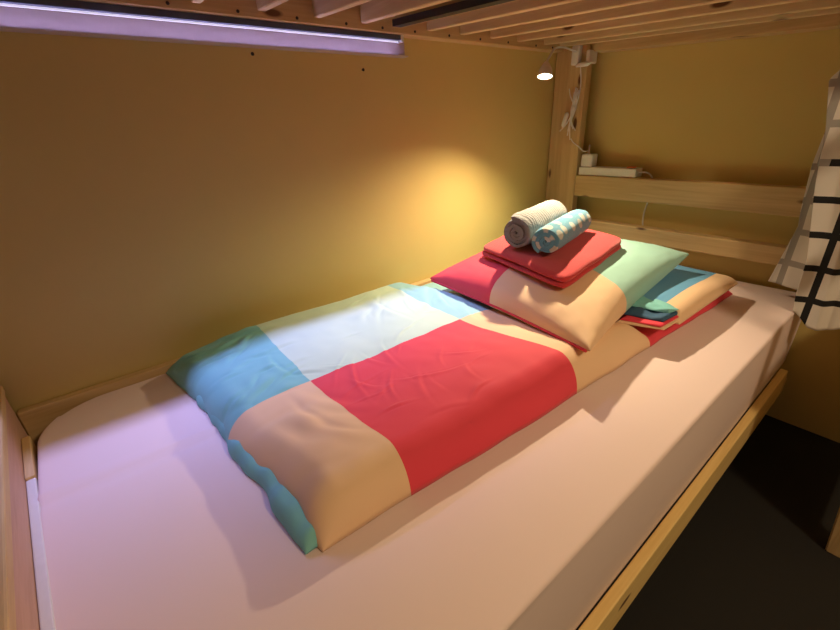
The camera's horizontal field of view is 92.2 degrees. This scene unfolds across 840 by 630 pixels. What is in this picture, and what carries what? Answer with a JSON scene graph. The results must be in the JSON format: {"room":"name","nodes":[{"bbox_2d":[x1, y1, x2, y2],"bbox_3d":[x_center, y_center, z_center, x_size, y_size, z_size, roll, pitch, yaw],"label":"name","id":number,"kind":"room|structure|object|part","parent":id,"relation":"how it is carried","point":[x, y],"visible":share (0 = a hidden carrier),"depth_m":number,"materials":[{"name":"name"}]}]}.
{"room":"hostel dormitory room","nodes":[
{"label":"hostel dormitory room","id":0,"kind":"room"},
{"bbox_2d":[0,31,568,435],"bbox_3d":[-0.550,-0.540,0.994,3.160,2.300,0.100,-21,30,-34],"label":"wall","id":1,"kind":"structure","parent":0,"point":[161,202],"depth_m":1.05,"materials":[{"name":"paint"}]},
{"bbox_2d":[569,29,839,442],"bbox_3d":[1.664,-0.503,0.659,0.100,2.300,3.172,-21,30,-34],"label":"wall","id":2,"kind":"structure","parent":0,"point":[748,110],"depth_m":1.41,"materials":[{"name":"paint"}]},
{"bbox_2d":[577,408,839,629],"bbox_3d":[0.497,1.001,0.342,3.160,0.050,3.272,-21,30,-34],"label":"floor","id":3,"kind":"structure","parent":0,"point":[753,555],"depth_m":1.06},
{"bbox_2d":[0,0,839,629],"bbox_3d":[0.196,-0.186,0.917,2.088,1.650,1.150,-21,30,-34],"label":"bunk bed","id":4,"kind":"object","parent":3,"relation":"on","point":[26,603],"depth_m":1.08,"materials":[{"name":"brown wood"}]},
{"bbox_2d":[0,0,407,57],"bbox_3d":[-0.514,-0.631,0.888,1.213,0.053,0.038,-21,30,-34],"label":"light fixture","id":5,"kind":"object","parent":4,"relation":"attached to","point":[51,17],"visible":1,"depth_m":0.88,"materials":[{"name":"white"}]},
{"bbox_2d":[0,3,397,42],"bbox_3d":[-0.527,-0.635,0.873,1.180,0.003,0.007,-21,30,-34],"label":"diffuser","id":6,"kind":"object","parent":5,"relation":"attached to","point":[96,13],"depth_m":0.88,"materials":[{"name":"white"}]},
{"bbox_3d":[-0.151,0.006,1.478,1.934,0.165,0.024,-21,30,-34],"label":"rail","id":7,"kind":"part","parent":4,"relation":"part of","materials":[{"name":"brown wood"}]},
{"bbox_3d":[-0.215,-0.837,1.059,1.990,0.148,0.042,-21,30,-34],"label":"rail","id":8,"kind":"part","parent":4,"relation":"part of","materials":[{"name":"brown wood"}]},
{"bbox_2d":[37,281,800,629],"bbox_3d":[0.207,0.205,1.176,1.970,0.283,0.971,-21,30,-34],"label":"mattress","id":9,"kind":"object","parent":4,"relation":"on","point":[149,520],"visible":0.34,"depth_m":0.66,"materials":[{"name":"white fabric"}]},
{"bbox_2d":[166,265,737,554],"bbox_3d":[0.199,-0.005,1.179,1.586,0.099,0.805,-21,30,-34],"label":"duvet","id":10,"kind":"object","parent":9,"relation":"on","point":[342,412],"visible":0.7,"depth_m":0.84,"materials":[{"name":"fabric"}]},
{"bbox_2d":[430,239,688,351],"bbox_3d":[0.446,-0.170,1.312,0.758,0.118,0.683,-21,30,-34],"label":"pillow","id":11,"kind":"object","parent":10,"relation":"on","point":[579,314],"visible":0.62,"depth_m":1.09,"materials":[{"name":"fabric"}]},
{"bbox_2d":[482,229,620,287],"bbox_3d":[0.400,-0.214,1.264,0.432,0.058,0.411,-21,30,-34],"label":"towel","id":12,"kind":"object","parent":11,"relation":"on","point":[561,268],"visible":0.59,"depth_m":1.14,"materials":[{"name":"red fabric"}]},
{"bbox_2d":[504,200,566,247],"bbox_3d":[0.366,-0.289,1.258,0.098,0.101,0.299,16,31,36],"label":"rolled towel","id":13,"kind":"object","parent":12,"relation":"on","point":[519,231],"visible":0.86,"depth_m":1.17,"materials":[{"name":"white fabric"}]},
{"bbox_2d":[532,209,590,252],"bbox_3d":[0.424,-0.251,1.194,0.083,0.080,0.294,16,31,35],"label":"rolled towel","id":14,"kind":"object","parent":12,"relation":"on","point":[554,235],"visible":1,"depth_m":1.11,"materials":[{"name":"teal fabric"}]},
{"bbox_3d":[0.641,-0.489,1.926,0.073,1.312,0.067,-21,30,-34],"label":"corner post","id":15,"kind":"part","parent":4,"relation":"part of","materials":[{"name":"brown wood"}]},
{"bbox_2d":[537,45,597,79],"bbox_3d":[0.499,-0.886,1.406,0.094,0.144,0.545,14,30,32],"label":"lamp","id":16,"kind":"object","parent":4,"relation":"attached to","point":[545,71],"visible":0.99,"depth_m":1.54,"materials":[{"name":"white plastic"}]},
{"bbox_3d":[0.381,-0.744,1.228,0.046,0.047,0.045,-21,30,-34],"label":"lamp shade","id":17,"kind":"part","parent":16,"relation":"part of","materials":[{"name":"white plastic"}]},
{"bbox_2d":[560,67,588,151],"bbox_3d":[0.641,-0.836,1.647,0.128,0.321,0.034,9,27,24],"label":"cable bundle","id":18,"kind":"object","parent":4,"relation":"attached to","point":[573,107],"visible":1,"depth_m":1.66,"materials":[{"name":"white plastic"}]},
{"bbox_2d":[561,112,568,127],"bbox_3d":[0.605,-0.812,1.684,0.018,0.058,0.029,-21,30,-34],"label":"switch","id":19,"kind":"object","parent":18,"relation":"attached to","point":[564,122],"depth_m":1.68,"materials":[{"name":"white plastic"}]},
{"bbox_3d":[0.668,-0.458,1.855,0.040,1.312,0.082,-21,30,-34],"label":"corner post","id":20,"kind":"part","parent":4,"relation":"part of","materials":[{"name":"brown wood"}]},
{"bbox_2d":[581,145,597,166],"bbox_3d":[0.716,-0.672,1.703,0.044,0.084,0.052,-21,30,-34],"label":"plug","id":21,"kind":"object","parent":4,"relation":"on","point":[589,159],"visible":1,"depth_m":1.70,"materials":[{"name":"white plastic"}]},
{"bbox_3d":[0.802,-0.449,1.708,0.059,0.345,0.293,-21,30,-34],"label":"power strip","id":22,"kind":"part","parent":4,"relation":"part of","materials":[{"name":"white plastic"}]},
{"bbox_3d":[0.888,-0.408,1.632,0.058,0.327,0.017,3,25,13],"label":"cord","id":23,"kind":"part","parent":4,"relation":"part of","materials":[{"name":"white plastic"}]},
{"bbox_3d":[0.492,0.515,0.863,1.914,0.105,0.022,-21,30,-34],"label":"rail","id":24,"kind":"part","parent":4,"relation":"part of","materials":[{"name":"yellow wood"}]},
{"bbox_3d":[0.989,0.118,1.714,0.036,0.065,0.867,-21,30,-34],"label":"cross rail","id":25,"kind":"part","parent":4,"relation":"part of","materials":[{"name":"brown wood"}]},
{"bbox_2d":[768,70,839,330],"bbox_3d":[1.153,-0.344,1.082,0.120,0.794,0.220,-21,30,-34],"label":"checked cloth","id":26,"kind":"object","parent":4,"relation":"hanging from","point":[809,264],"visible":1,"depth_m":1.14,"materials":[{"name":"white fabric"}]},
{"bbox_3d":[1.158,-0.399,1.117,0.040,0.705,0.143,-21,30,-34],"label":"panel","id":27,"kind":"part","parent":26,"relation":"part of","materials":[{"name":"white fabric"}]},
{"bbox_3d":[1.122,-0.330,1.055,0.218,0.794,0.036,18,32,38],"label":"panel","id":28,"kind":"part","parent":26,"relation":"part of","materials":[{"name":"fabric"}]},
{"bbox_2d":[825,507,839,557],"bbox_3d":[1.174,-0.128,0.893,0.448,1.470,0.200,-21,30,-34],"label":"ladder","id":29,"kind":"object","parent":3,"relation":"on","point":[833,544],"visible":1,"depth_m":1.03,"materials":[{"name":"brown wood"}]}
]}

